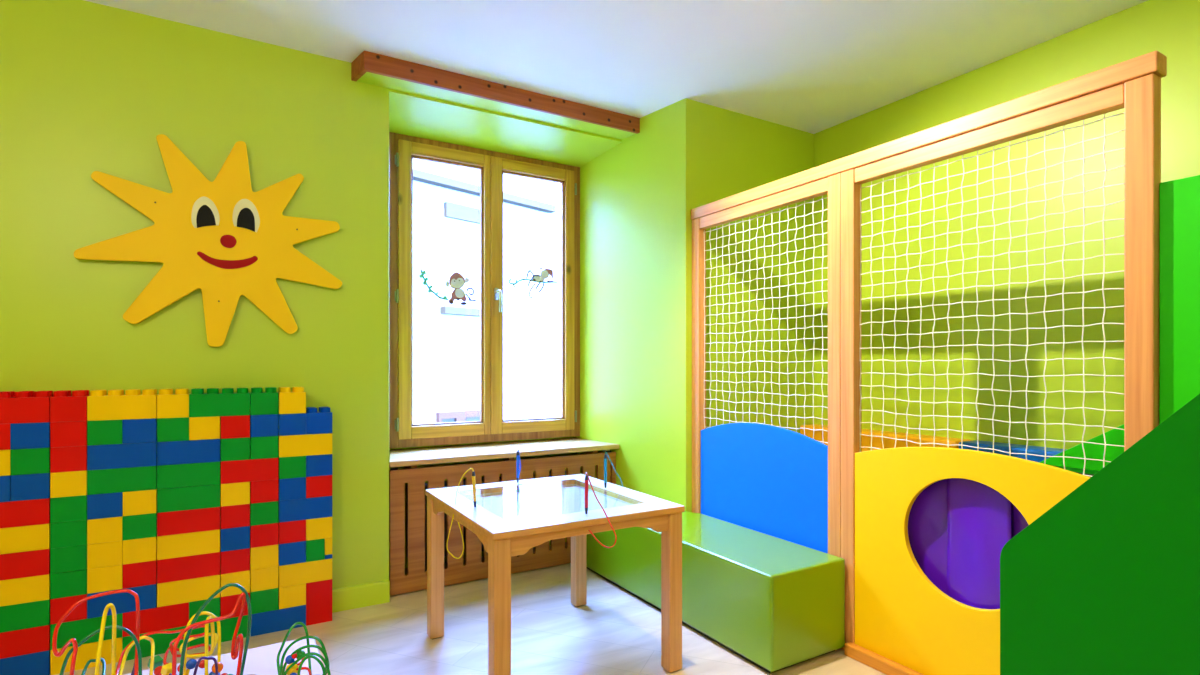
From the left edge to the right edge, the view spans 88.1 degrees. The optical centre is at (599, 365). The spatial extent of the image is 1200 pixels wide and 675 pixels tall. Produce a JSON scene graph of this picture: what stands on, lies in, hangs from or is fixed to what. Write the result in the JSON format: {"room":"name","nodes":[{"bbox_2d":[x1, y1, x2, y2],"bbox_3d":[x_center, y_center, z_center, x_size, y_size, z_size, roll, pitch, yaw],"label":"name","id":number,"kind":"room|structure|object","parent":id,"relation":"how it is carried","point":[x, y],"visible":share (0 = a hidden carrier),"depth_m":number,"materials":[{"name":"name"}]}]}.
{"room":"children's room","nodes":[
{"label":"children's room","id":0,"kind":"room"},
{"bbox_2d":[0,0,621,607],"bbox_3d":[-1.818,-0.139,2.759,4.274,2.478,0.600,0,0,-31],"label":"wall","id":1,"kind":"structure","parent":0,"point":[86,87],"depth_m":2.55,"materials":[{"name":"green paint"}]},
{"bbox_2d":[74,134,341,346],"bbox_3d":[-1.555,-0.504,2.542,0.927,0.853,0.040,0,0,-31],"label":"cutout","id":2,"kind":"object","parent":1,"relation":"attached to","point":[222,238],"visible":1,"depth_m":2.52,"materials":[{"name":"yellow paint"}]},
{"bbox_2d":[220,580,389,612],"bbox_3d":[-2.243,1.050,2.151,2.924,0.100,0.015,0,0,-31],"label":"baseboard","id":3,"kind":"structure","parent":1,"relation":"attached to","point":[369,594],"depth_m":2.82,"materials":[{"name":"green paint"}]},
{"bbox_2d":[389,132,579,448],"bbox_3d":[-0.619,-0.400,3.563,1.147,1.671,0.134,0,0,-31],"label":"window","id":4,"kind":"structure","parent":1,"relation":"attached to","point":[491,427],"depth_m":3.53,"materials":[{"name":"brown wood"}]},
{"bbox_2d":[55,542,885,674],"bbox_3d":[0.008,1.160,0.643,5.467,0.120,6.100,0,0,-31],"label":"floor","id":5,"kind":"structure","parent":0,"point":[616,632],"depth_m":2.48,"materials":[{"name":"laminate"}]},
{"bbox_2d":[0,650,49,674],"bbox_3d":[-2.071,1.055,2.194,0.206,0.090,0.103,0,0,-31],"label":"brick","id":6,"kind":"object","parent":5,"relation":"on","point":[38,663],"visible":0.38,"depth_m":2.17,"materials":[{"name":"blue plastic"}]},
{"bbox_2d":[0,625,49,658],"bbox_3d":[-2.071,0.965,2.194,0.206,0.089,0.103,0,0,-31],"label":"brick","id":7,"kind":"object","parent":6,"relation":"on","point":[35,639],"visible":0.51,"depth_m":2.17,"materials":[{"name":"red plastic"}]},
{"bbox_2d":[0,599,49,632],"bbox_3d":[-2.071,0.875,2.194,0.206,0.089,0.102,0,0,-31],"label":"brick","id":8,"kind":"object","parent":7,"relation":"on","point":[37,613],"visible":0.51,"depth_m":2.17,"materials":[{"name":"green plastic"}]},
{"bbox_2d":[0,574,49,606],"bbox_3d":[-2.071,0.785,2.194,0.206,0.089,0.102,0,0,-31],"label":"brick","id":9,"kind":"object","parent":8,"relation":"on","point":[34,588],"visible":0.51,"depth_m":2.17,"materials":[{"name":"yellow plastic"}]},
{"bbox_2d":[0,549,49,580],"bbox_3d":[-2.071,0.695,2.194,0.206,0.089,0.103,0,0,-31],"label":"brick","id":10,"kind":"object","parent":9,"relation":"on","point":[37,562],"visible":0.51,"depth_m":2.17,"materials":[{"name":"red plastic"}]},
{"bbox_2d":[0,523,50,553],"bbox_3d":[-2.071,0.605,2.194,0.206,0.089,0.102,0,0,-31],"label":"brick","id":11,"kind":"object","parent":10,"relation":"on","point":[32,537],"visible":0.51,"depth_m":2.17,"materials":[{"name":"yellow plastic"}]},
{"bbox_2d":[0,498,49,527],"bbox_3d":[-2.071,0.515,2.194,0.206,0.089,0.103,0,0,-31],"label":"brick","id":12,"kind":"object","parent":11,"relation":"on","point":[35,511],"visible":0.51,"depth_m":2.17,"materials":[{"name":"red plastic"}]},
{"bbox_2d":[0,475,10,501],"bbox_3d":[-2.115,0.425,2.168,0.103,0.089,0.103,0,0,-31],"label":"brick","id":13,"kind":"object","parent":12,"relation":"on","point":[5,481],"visible":0.45,"depth_m":2.14,"materials":[{"name":"blue plastic"}]},
{"bbox_2d":[0,449,10,475],"bbox_3d":[-2.115,0.335,2.168,0.103,0.089,0.102,0,0,-31],"label":"brick","id":14,"kind":"object","parent":13,"relation":"on","point":[5,455],"visible":0.45,"depth_m":2.14,"materials":[{"name":"yellow plastic"}]},
{"bbox_2d":[0,424,10,449],"bbox_3d":[-2.115,0.245,2.168,0.103,0.089,0.102,0,0,-31],"label":"brick","id":15,"kind":"object","parent":14,"relation":"on","point":[5,429],"visible":0.45,"depth_m":2.14,"materials":[{"name":"red plastic"}]},
{"bbox_2d":[0,391,52,423],"bbox_3d":[-2.071,0.145,2.194,0.206,0.109,0.103,0,0,-31],"label":"brick","id":16,"kind":"object","parent":15,"relation":"on","point":[21,406],"visible":0.98,"depth_m":2.17,"materials":[{"name":"red plastic"}]},
{"bbox_2d":[11,473,49,500],"bbox_3d":[-2.026,0.425,2.221,0.103,0.089,0.102,0,0,-31],"label":"brick","id":17,"kind":"object","parent":12,"relation":"on","point":[27,486],"visible":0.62,"depth_m":2.18,"materials":[{"name":"blue plastic"}]},
{"bbox_2d":[11,447,50,474],"bbox_3d":[-2.026,0.335,2.220,0.103,0.089,0.103,0,0,-31],"label":"brick","id":18,"kind":"object","parent":17,"relation":"on","point":[33,460],"visible":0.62,"depth_m":2.18,"materials":[{"name":"green plastic"}]},
{"bbox_2d":[11,422,49,448],"bbox_3d":[-2.026,0.245,2.220,0.103,0.089,0.103,0,0,-31],"label":"brick","id":19,"kind":"object","parent":18,"relation":"on","point":[23,435],"visible":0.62,"depth_m":2.18,"materials":[{"name":"blue plastic"}]},
{"bbox_2d":[50,636,122,674],"bbox_3d":[-1.892,1.055,2.300,0.204,0.090,0.102,0,0,-31],"label":"brick","id":20,"kind":"object","parent":5,"relation":"on","point":[88,651],"visible":0.45,"depth_m":2.25,"materials":[{"name":"yellow plastic"}]},
{"bbox_2d":[50,613,122,649],"bbox_3d":[-1.892,0.965,2.300,0.204,0.089,0.103,0,0,-31],"label":"brick","id":21,"kind":"object","parent":20,"relation":"on","point":[78,629],"visible":0.56,"depth_m":2.25,"materials":[{"name":"green plastic"}]},
{"bbox_2d":[50,594,86,624],"bbox_3d":[-1.937,0.875,2.273,0.101,0.089,0.102,0,0,-31],"label":"brick","id":22,"kind":"object","parent":21,"relation":"on","point":[59,607],"visible":0.62,"depth_m":2.23,"materials":[{"name":"red plastic"}]},
{"bbox_2d":[50,569,86,598],"bbox_3d":[-1.937,0.785,2.273,0.101,0.089,0.103,0,0,-31],"label":"brick","id":23,"kind":"object","parent":22,"relation":"on","point":[72,583],"visible":0.62,"depth_m":2.23,"materials":[{"name":"green plastic"}]},
{"bbox_2d":[50,544,87,573],"bbox_3d":[-1.937,0.695,2.273,0.101,0.089,0.102,0,0,-31],"label":"brick","id":24,"kind":"object","parent":23,"relation":"on","point":[72,558],"visible":0.62,"depth_m":2.23,"materials":[{"name":"green plastic"}]},
{"bbox_2d":[50,520,86,548],"bbox_3d":[-1.936,0.605,2.273,0.101,0.089,0.103,0,0,-31],"label":"brick","id":25,"kind":"object","parent":24,"relation":"on","point":[72,533],"visible":0.62,"depth_m":2.23,"materials":[{"name":"green plastic"}]},
{"bbox_2d":[50,495,86,522],"bbox_3d":[-1.936,0.515,2.273,0.101,0.089,0.103,0,0,-31],"label":"brick","id":26,"kind":"object","parent":25,"relation":"on","point":[72,508],"visible":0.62,"depth_m":2.23,"materials":[{"name":"green plastic"}]},
{"bbox_2d":[50,470,86,497],"bbox_3d":[-1.936,0.425,2.273,0.101,0.089,0.103,0,0,-31],"label":"brick","id":27,"kind":"object","parent":26,"relation":"on","point":[71,483],"visible":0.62,"depth_m":2.23,"materials":[{"name":"yellow plastic"}]},
{"bbox_2d":[50,446,86,472],"bbox_3d":[-1.937,0.335,2.274,0.101,0.089,0.102,0,0,-31],"label":"brick","id":28,"kind":"object","parent":27,"relation":"on","point":[72,458],"visible":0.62,"depth_m":2.23,"materials":[{"name":"red plastic"}]},
{"bbox_2d":[50,421,86,446],"bbox_3d":[-1.937,0.245,2.273,0.101,0.089,0.102,0,0,-31],"label":"brick","id":29,"kind":"object","parent":28,"relation":"on","point":[72,433],"visible":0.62,"depth_m":2.23,"materials":[{"name":"red plastic"}]},
{"bbox_2d":[50,390,89,421],"bbox_3d":[-1.936,0.145,2.273,0.101,0.109,0.103,0,0,-31],"label":"brick","id":30,"kind":"object","parent":29,"relation":"on","point":[64,407],"visible":0.96,"depth_m":2.23,"materials":[{"name":"red plastic"}]},
{"bbox_2d":[123,626,188,660],"bbox_3d":[-1.715,1.055,2.404,0.206,0.090,0.103,0,0,-31],"label":"brick","id":31,"kind":"object","parent":5,"relation":"on","point":[162,641],"visible":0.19,"depth_m":2.36,"materials":[{"name":"green plastic"}]},
{"bbox_2d":[123,602,188,636],"bbox_3d":[-1.715,0.965,2.405,0.206,0.089,0.102,0,0,-31],"label":"brick","id":32,"kind":"object","parent":31,"relation":"on","point":[177,615],"visible":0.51,"depth_m":2.36,"materials":[{"name":"red plastic"}]},
{"bbox_2d":[87,583,156,618],"bbox_3d":[-1.803,0.875,2.352,0.205,0.089,0.103,0,0,-31],"label":"brick","id":33,"kind":"object","parent":32,"relation":"on","point":[123,602],"visible":0.57,"depth_m":2.31,"materials":[{"name":"blue plastic"}]},
{"bbox_2d":[87,564,122,593],"bbox_3d":[-1.848,0.785,2.326,0.102,0.089,0.102,0,0,-31],"label":"brick","id":34,"kind":"object","parent":33,"relation":"on","point":[109,578],"visible":0.62,"depth_m":2.28,"materials":[{"name":"yellow plastic"}]},
{"bbox_2d":[87,540,122,568],"bbox_3d":[-1.848,0.695,2.326,0.102,0.089,0.102,0,0,-31],"label":"brick","id":35,"kind":"object","parent":34,"relation":"on","point":[106,554],"visible":0.62,"depth_m":2.28,"materials":[{"name":"yellow plastic"}]},
{"bbox_2d":[87,516,122,543],"bbox_3d":[-1.848,0.605,2.326,0.102,0.089,0.102,0,0,-31],"label":"brick","id":36,"kind":"object","parent":35,"relation":"on","point":[102,530],"visible":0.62,"depth_m":2.28,"materials":[{"name":"yellow plastic"}]},
{"bbox_2d":[87,492,122,519],"bbox_3d":[-1.848,0.515,2.326,0.102,0.089,0.102,0,0,-31],"label":"brick","id":37,"kind":"object","parent":36,"relation":"on","point":[107,505],"visible":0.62,"depth_m":2.28,"materials":[{"name":"blue plastic"}]},
{"bbox_2d":[123,560,156,588],"bbox_3d":[-1.759,0.785,2.378,0.103,0.089,0.102,0,0,-31],"label":"brick","id":38,"kind":"object","parent":33,"relation":"on","point":[141,573],"visible":0.62,"depth_m":2.33,"materials":[{"name":"red plastic"}]},
{"bbox_2d":[123,536,156,564],"bbox_3d":[-1.759,0.695,2.378,0.103,0.089,0.103,0,0,-31],"label":"brick","id":39,"kind":"object","parent":38,"relation":"on","point":[142,549],"visible":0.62,"depth_m":2.33,"materials":[{"name":"yellow plastic"}]},
{"bbox_2d":[123,512,156,539],"bbox_3d":[-1.759,0.605,2.378,0.103,0.089,0.102,0,0,-31],"label":"brick","id":40,"kind":"object","parent":39,"relation":"on","point":[143,525],"visible":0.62,"depth_m":2.33,"materials":[{"name":"green plastic"}]},
{"bbox_2d":[123,489,156,515],"bbox_3d":[-1.759,0.515,2.378,0.103,0.089,0.102,0,0,-31],"label":"brick","id":41,"kind":"object","parent":40,"relation":"on","point":[144,501],"visible":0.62,"depth_m":2.33,"materials":[{"name":"yellow plastic"}]},
{"bbox_2d":[87,465,156,494],"bbox_3d":[-1.803,0.425,2.352,0.205,0.089,0.102,0,0,-31],"label":"brick","id":42,"kind":"object","parent":41,"relation":"on","point":[102,481],"visible":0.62,"depth_m":2.31,"materials":[{"name":"green plastic"}]},
{"bbox_2d":[87,442,156,469],"bbox_3d":[-1.803,0.335,2.352,0.205,0.089,0.103,0,0,-31],"label":"brick","id":43,"kind":"object","parent":42,"relation":"on","point":[111,456],"visible":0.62,"depth_m":2.31,"materials":[{"name":"blue plastic"}]},
{"bbox_2d":[87,420,122,445],"bbox_3d":[-1.848,0.245,2.325,0.102,0.089,0.103,0,0,-31],"label":"brick","id":44,"kind":"object","parent":43,"relation":"on","point":[100,432],"visible":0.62,"depth_m":2.28,"materials":[{"name":"green plastic"}]},
{"bbox_2d":[123,418,156,443],"bbox_3d":[-1.759,0.245,2.378,0.103,0.089,0.103,0,0,-31],"label":"brick","id":45,"kind":"object","parent":43,"relation":"on","point":[134,430],"visible":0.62,"depth_m":2.33,"materials":[{"name":"blue plastic"}]},
{"bbox_2d":[87,389,158,420],"bbox_3d":[-1.804,0.145,2.352,0.205,0.109,0.102,0,0,-31],"label":"brick","id":46,"kind":"object","parent":45,"relation":"on","point":[115,405],"visible":0.99,"depth_m":2.31,"materials":[{"name":"yellow plastic"}]},
{"bbox_2d":[189,612,247,646],"bbox_3d":[-1.536,1.055,2.509,0.206,0.090,0.103,0,0,-31],"label":"brick","id":47,"kind":"object","parent":5,"relation":"on","point":[228,626],"visible":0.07,"depth_m":2.48,"materials":[{"name":"green plastic"}]},
{"bbox_2d":[189,597,219,622],"bbox_3d":[-1.581,0.965,2.483,0.103,0.089,0.103,0,0,-31],"label":"brick","id":48,"kind":"object","parent":47,"relation":"on","point":[213,606],"visible":0.52,"depth_m":2.44,"materials":[{"name":"green plastic"}]},
{"bbox_2d":[157,575,219,606],"bbox_3d":[-1.625,0.875,2.458,0.204,0.089,0.102,0,0,-31],"label":"brick","id":49,"kind":"object","parent":48,"relation":"on","point":[202,588],"visible":0.77,"depth_m":2.41,"materials":[{"name":"yellow plastic"}]},
{"bbox_2d":[157,552,219,583],"bbox_3d":[-1.625,0.785,2.458,0.204,0.089,0.102,0,0,-31],"label":"brick","id":50,"kind":"object","parent":49,"relation":"on","point":[203,565],"visible":0.86,"depth_m":2.41,"materials":[{"name":"red plastic"}]},
{"bbox_2d":[157,529,219,559],"bbox_3d":[-1.625,0.695,2.457,0.204,0.089,0.102,0,0,-31],"label":"brick","id":51,"kind":"object","parent":50,"relation":"on","point":[203,542],"visible":0.86,"depth_m":2.41,"materials":[{"name":"yellow plastic"}]},
{"bbox_2d":[157,507,219,535],"bbox_3d":[-1.625,0.605,2.458,0.204,0.089,0.102,0,0,-31],"label":"brick","id":52,"kind":"object","parent":51,"relation":"on","point":[204,519],"visible":0.86,"depth_m":2.41,"materials":[{"name":"red plastic"}]},
{"bbox_2d":[157,484,219,512],"bbox_3d":[-1.625,0.515,2.457,0.204,0.089,0.103,0,0,-31],"label":"brick","id":53,"kind":"object","parent":52,"relation":"on","point":[205,496],"visible":0.86,"depth_m":2.41,"materials":[{"name":"green plastic"}]},
{"bbox_2d":[157,461,219,488],"bbox_3d":[-1.625,0.425,2.458,0.204,0.089,0.102,0,0,-31],"label":"brick","id":54,"kind":"object","parent":53,"relation":"on","point":[206,473],"visible":0.86,"depth_m":2.41,"materials":[{"name":"green plastic"}]},
{"bbox_2d":[157,439,219,465],"bbox_3d":[-1.625,0.335,2.458,0.204,0.089,0.102,0,0,-31],"label":"brick","id":55,"kind":"object","parent":54,"relation":"on","point":[189,451],"visible":0.86,"depth_m":2.41,"materials":[{"name":"blue plastic"}]},
{"bbox_2d":[157,417,188,441],"bbox_3d":[-1.669,0.245,2.431,0.101,0.089,0.102,0,0,-31],"label":"brick","id":56,"kind":"object","parent":55,"relation":"on","point":[168,429],"visible":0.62,"depth_m":2.39,"materials":[{"name":"green plastic"}]},
{"bbox_2d":[157,389,189,417],"bbox_3d":[-1.669,0.145,2.431,0.101,0.109,0.103,0,0,-31],"label":"brick","id":57,"kind":"object","parent":56,"relation":"on","point":[169,405],"visible":0.99,"depth_m":2.39,"materials":[{"name":"yellow plastic"}]},
{"bbox_2d":[189,416,219,439],"bbox_3d":[-1.581,0.245,2.483,0.103,0.089,0.102,0,0,-31],"label":"brick","id":58,"kind":"object","parent":55,"relation":"on","point":[200,428],"visible":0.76,"depth_m":2.44,"materials":[{"name":"yellow plastic"}]},
{"bbox_2d":[189,388,249,416],"bbox_3d":[-1.537,0.145,2.510,0.206,0.109,0.102,0,0,-31],"label":"brick","id":59,"kind":"object","parent":58,"relation":"on","point":[211,403],"visible":1,"depth_m":2.47,"materials":[{"name":"green plastic"}]},
{"bbox_2d":[123,638,322,674],"bbox_3d":[-0.971,0.875,0.972,1.016,0.450,0.620,0,0,-31],"label":"table","id":60,"kind":"object","parent":5,"relation":"on","point":[262,660],"visible":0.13,"depth_m":1.36,"materials":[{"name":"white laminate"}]},
{"bbox_2d":[52,583,255,674],"bbox_3d":[-0.819,0.534,1.127,0.355,0.232,0.393,0,0,-31],"label":"bead maze","id":61,"kind":"object","parent":60,"relation":"on","point":[155,663],"visible":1,"depth_m":1.19,"materials":[{"name":"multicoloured metal"}]},
{"bbox_2d":[277,622,330,674],"bbox_3d":[-0.575,0.589,1.186,0.116,0.121,0.227,0,0,-31],"label":"bead maze","id":62,"kind":"object","parent":60,"relation":"on","point":[293,668],"visible":1,"depth_m":1.22,"materials":[{"name":"green metal"}]},
{"bbox_2d":[250,605,305,636],"bbox_3d":[-1.358,1.055,2.615,0.204,0.090,0.103,0,0,-31],"label":"brick","id":63,"kind":"object","parent":5,"relation":"on","point":[280,619],"visible":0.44,"depth_m":2.57,"materials":[{"name":"blue plastic"}]},
{"bbox_2d":[250,588,277,613],"bbox_3d":[-1.402,0.965,2.588,0.101,0.089,0.103,0,0,-31],"label":"brick","id":64,"kind":"object","parent":63,"relation":"on","point":[261,601],"visible":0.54,"depth_m":2.54,"materials":[{"name":"green plastic"}]},
{"bbox_2d":[250,566,277,591],"bbox_3d":[-1.403,0.875,2.589,0.101,0.089,0.102,0,0,-31],"label":"brick","id":65,"kind":"object","parent":64,"relation":"on","point":[264,578],"visible":0.74,"depth_m":2.54,"materials":[{"name":"yellow plastic"}]},
{"bbox_2d":[250,544,277,569],"bbox_3d":[-1.403,0.785,2.589,0.101,0.089,0.102,0,0,-31],"label":"brick","id":66,"kind":"object","parent":65,"relation":"on","point":[264,556],"visible":0.74,"depth_m":2.54,"materials":[{"name":"yellow plastic"}]},
{"bbox_2d":[250,523,277,547],"bbox_3d":[-1.402,0.695,2.589,0.101,0.089,0.102,0,0,-31],"label":"brick","id":67,"kind":"object","parent":66,"relation":"on","point":[265,534],"visible":0.74,"depth_m":2.54,"materials":[{"name":"red plastic"}]},
{"bbox_2d":[250,501,277,525],"bbox_3d":[-1.402,0.605,2.589,0.101,0.089,0.103,0,0,-31],"label":"brick","id":68,"kind":"object","parent":67,"relation":"on","point":[265,512],"visible":0.74,"depth_m":2.54,"materials":[{"name":"green plastic"}]},
{"bbox_2d":[250,479,277,503],"bbox_3d":[-1.402,0.515,2.589,0.101,0.089,0.102,0,0,-31],"label":"brick","id":69,"kind":"object","parent":68,"relation":"on","point":[266,490],"visible":0.74,"depth_m":2.54,"materials":[{"name":"red plastic"}]},
{"bbox_2d":[221,458,277,483],"bbox_3d":[-1.447,0.425,2.562,0.204,0.089,0.103,0,0,-31],"label":"brick","id":70,"kind":"object","parent":69,"relation":"on","point":[236,471],"visible":0.76,"depth_m":2.52,"materials":[{"name":"red plastic"}]},
{"bbox_2d":[250,436,277,458],"bbox_3d":[-1.402,0.335,2.588,0.101,0.089,0.103,0,0,-31],"label":"brick","id":71,"kind":"object","parent":70,"relation":"on","point":[260,447],"visible":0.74,"depth_m":2.54,"materials":[{"name":"green plastic"}]},
{"bbox_2d":[250,414,277,436],"bbox_3d":[-1.402,0.245,2.589,0.101,0.089,0.103,0,0,-31],"label":"brick","id":72,"kind":"object","parent":71,"relation":"on","point":[260,425],"visible":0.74,"depth_m":2.54,"materials":[{"name":"blue plastic"}]},
{"bbox_2d":[250,387,277,414],"bbox_3d":[-1.402,0.145,2.589,0.101,0.109,0.103,0,0,-31],"label":"brick","id":73,"kind":"object","parent":72,"relation":"on","point":[261,403],"visible":1,"depth_m":2.54,"materials":[{"name":"green plastic"}]},
{"bbox_2d":[306,579,331,625],"bbox_3d":[-1.225,1.010,2.694,0.103,0.180,0.102,0,0,-31],"label":"brick","id":74,"kind":"object","parent":5,"relation":"on","point":[319,593],"visible":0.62,"depth_m":2.65,"materials":[{"name":"red plastic"}]},
{"bbox_2d":[278,558,331,587],"bbox_3d":[-1.269,0.875,2.668,0.204,0.089,0.102,0,0,-31],"label":"brick","id":75,"kind":"object","parent":74,"relation":"on","point":[319,570],"visible":0.66,"depth_m":2.62,"materials":[{"name":"yellow plastic"}]},
{"bbox_2d":[306,539,324,561],"bbox_3d":[-1.238,0.785,2.685,0.072,0.089,0.103,0,0,-31],"label":"brick","id":76,"kind":"object","parent":75,"relation":"on","point":[315,549],"visible":0.62,"depth_m":2.64,"materials":[{"name":"green plastic"}]},
{"bbox_2d":[306,517,331,540],"bbox_3d":[-1.225,0.695,2.693,0.103,0.089,0.102,0,0,-31],"label":"brick","id":77,"kind":"object","parent":76,"relation":"on","point":[317,528],"visible":0.62,"depth_m":2.65,"materials":[{"name":"yellow plastic"}]},
{"bbox_2d":[278,496,331,522],"bbox_3d":[-1.269,0.605,2.668,0.204,0.089,0.102,0,0,-31],"label":"brick","id":78,"kind":"object","parent":77,"relation":"on","point":[316,507],"visible":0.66,"depth_m":2.62,"materials":[{"name":"blue plastic"}]},
{"bbox_2d":[306,475,331,497],"bbox_3d":[-1.225,0.515,2.694,0.103,0.089,0.102,0,0,-31],"label":"brick","id":79,"kind":"object","parent":78,"relation":"on","point":[316,486],"visible":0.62,"depth_m":2.65,"materials":[{"name":"red plastic"}]},
{"bbox_2d":[306,454,331,476],"bbox_3d":[-1.225,0.425,2.693,0.103,0.089,0.103,0,0,-31],"label":"brick","id":80,"kind":"object","parent":79,"relation":"on","point":[316,465],"visible":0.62,"depth_m":2.65,"materials":[{"name":"blue plastic"}]},
{"bbox_2d":[278,433,331,457],"bbox_3d":[-1.269,0.335,2.667,0.204,0.089,0.103,0,0,-31],"label":"brick","id":81,"kind":"object","parent":80,"relation":"on","point":[307,444],"visible":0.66,"depth_m":2.62,"materials":[{"name":"yellow plastic"}]},
{"bbox_2d":[278,413,305,435],"bbox_3d":[-1.313,0.245,2.641,0.101,0.089,0.102,0,0,-31],"label":"brick","id":82,"kind":"object","parent":81,"relation":"on","point":[288,424],"visible":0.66,"depth_m":2.60,"materials":[{"name":"blue plastic"}]},
{"bbox_2d":[278,387,305,413],"bbox_3d":[-1.313,0.145,2.641,0.101,0.109,0.103,0,0,-31],"label":"brick","id":83,"kind":"object","parent":82,"relation":"on","point":[294,401],"visible":0.97,"depth_m":2.60,"materials":[{"name":"yellow plastic"}]},
{"bbox_2d":[306,407,331,433],"bbox_3d":[-1.225,0.235,2.694,0.103,0.109,0.102,0,0,-31],"label":"brick","id":84,"kind":"object","parent":81,"relation":"on","point":[317,422],"visible":0.97,"depth_m":2.65,"materials":[{"name":"blue plastic"}]},
{"bbox_2d":[389,451,615,595],"bbox_3d":[-0.465,0.790,3.290,1.266,0.604,0.050,0,0,-31],"label":"radiator cover","id":85,"kind":"object","parent":5,"relation":"on","point":[455,572],"visible":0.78,"depth_m":3.11,"materials":[{"name":"brown wood"}]},
{"bbox_2d":[425,474,684,674],"bbox_3d":[-0.204,0.802,2.386,0.730,0.595,0.773,0,0,-31],"label":"table","id":86,"kind":"object","parent":5,"relation":"on","point":[509,518],"visible":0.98,"depth_m":2.24,"materials":[{"name":"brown wood"}]},
{"bbox_2d":[464,484,632,521],"bbox_3d":[-0.207,0.534,2.392,0.556,0.014,0.572,0,0,-31],"label":"glass panel","id":87,"kind":"object","parent":86,"relation":"on","point":[520,502],"depth_m":2.47,"materials":[{"name":"clear glass"}]},
{"bbox_2d":[587,511,844,672],"bbox_3d":[0.416,0.920,2.891,0.396,0.360,1.413,0,0,-31],"label":"upholstered bench","id":88,"kind":"object","parent":5,"relation":"on","point":[776,604],"visible":0.73,"depth_m":2.37,"materials":[{"name":"green leather"}]},
{"bbox_2d":[800,424,970,451],"bbox_3d":[1.448,0.722,3.248,0.133,0.757,0.914,0,0,-31],"label":"ledge","id":89,"kind":"object","parent":5,"relation":"on","point":[866,440],"visible":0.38,"depth_m":3.13,"materials":[{"name":"orange plastic"}]},
{"bbox_2d":[691,51,1166,674],"bbox_3d":[0.960,0.146,2.401,0.096,1.908,1.878,0,0,-31],"label":"partition","id":90,"kind":"object","parent":5,"relation":"on","point":[839,499],"visible":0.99,"depth_m":2.23,"materials":[{"name":"brown wood"}]},
{"bbox_2d":[908,472,1092,608],"bbox_3d":[1.257,0.677,2.031,0.070,0.725,0.640,0,0,-31],"label":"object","id":91,"kind":"object","parent":90,"relation":"hanging from","point":[959,529],"visible":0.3,"depth_m":2.06,"materials":[{"name":"purple plastic"}]},
{"bbox_2d":[959,440,1067,461],"bbox_3d":[1.932,0.722,2.429,0.133,0.757,0.980,0,0,-31],"label":"ledge","id":92,"kind":"object","parent":5,"relation":"on","point":[1015,448],"visible":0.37,"depth_m":2.62,"materials":[{"name":"blue plastic"}]},
{"bbox_2d":[1039,424,1123,470],"bbox_3d":[2.113,0.420,1.863,0.093,1.360,1.660,0,0,-31],"label":"slide","id":93,"kind":"object","parent":5,"relation":"on","point":[1114,436],"visible":0.06,"depth_m":2.28,"materials":[{"name":"green plastic"}]},
{"bbox_2d":[1000,394,1199,674],"bbox_3d":[1.569,0.420,0.869,0.385,1.360,1.702,0,0,-31],"label":"panel","id":94,"kind":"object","parent":5,"relation":"on","point":[1105,581],"depth_m":1.30,"materials":[{"name":"green wood"}]},
{"bbox_2d":[1159,175,1199,424],"bbox_3d":[1.924,0.313,0.814,0.020,1.574,1.846,0,0,-31],"label":"panel","id":95,"kind":"object","parent":5,"relation":"on","point":[1179,199],"visible":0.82,"depth_m":1.57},
{"bbox_2d":[85,0,1147,133],"bbox_3d":[0.008,-1.503,0.643,5.467,0.250,6.100,0,0,-31],"label":"ceiling","id":96,"kind":"structure","parent":0,"point":[810,66],"depth_m":2.62,"materials":[{"name":"white paint"}]},
{"bbox_2d":[351,51,639,139],"bbox_3d":[-0.454,-1.336,3.129,1.482,0.084,0.148,0,0,-31],"label":"timber beam","id":97,"kind":"structure","parent":96,"relation":"attached to","point":[371,68],"depth_m":3.02,"materials":[{"name":"brown wood"}]},
{"bbox_2d":[576,98,813,511],"bbox_3d":[0.562,-0.139,3.886,1.214,2.478,1.078,0,0,-31],"label":"wall","id":98,"kind":"structure","parent":0,"point":[638,197],"depth_m":3.44,"materials":[{"name":"green paint"}]},
{"bbox_2d":[814,0,1199,448],"bbox_3d":[2.592,-0.139,1.544,0.100,2.478,5.025,0,0,-31],"label":"wall","id":99,"kind":"structure","parent":0,"point":[1171,28],"depth_m":2.77,"materials":[{"name":"green paint"}]},
{"label":"outside","id":100,"kind":"structure","parent":0,"visible":0},
{"bbox_3d":[-2.776,4.150,8.638,28.000,0.100,10.300,0,0,-31],"label":"lane","id":101,"kind":"object","parent":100,"visible":0},
{"bbox_2d":[413,159,560,423],"bbox_3d":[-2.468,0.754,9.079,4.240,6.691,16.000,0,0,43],"label":"window pane","id":102,"kind":"structure","parent":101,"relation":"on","point":[446,198],"depth_m":7.22,"materials":[{"name":"clear glass"}]},
{"bbox_2d":[444,217,479,308],"bbox_3d":[-1.576,-1.165,7.119,0.011,1.009,0.491,0,0,43],"label":"window decal","id":103,"kind":"object","parent":102,"relation":"hanging from","point":[461,234],"depth_m":7.12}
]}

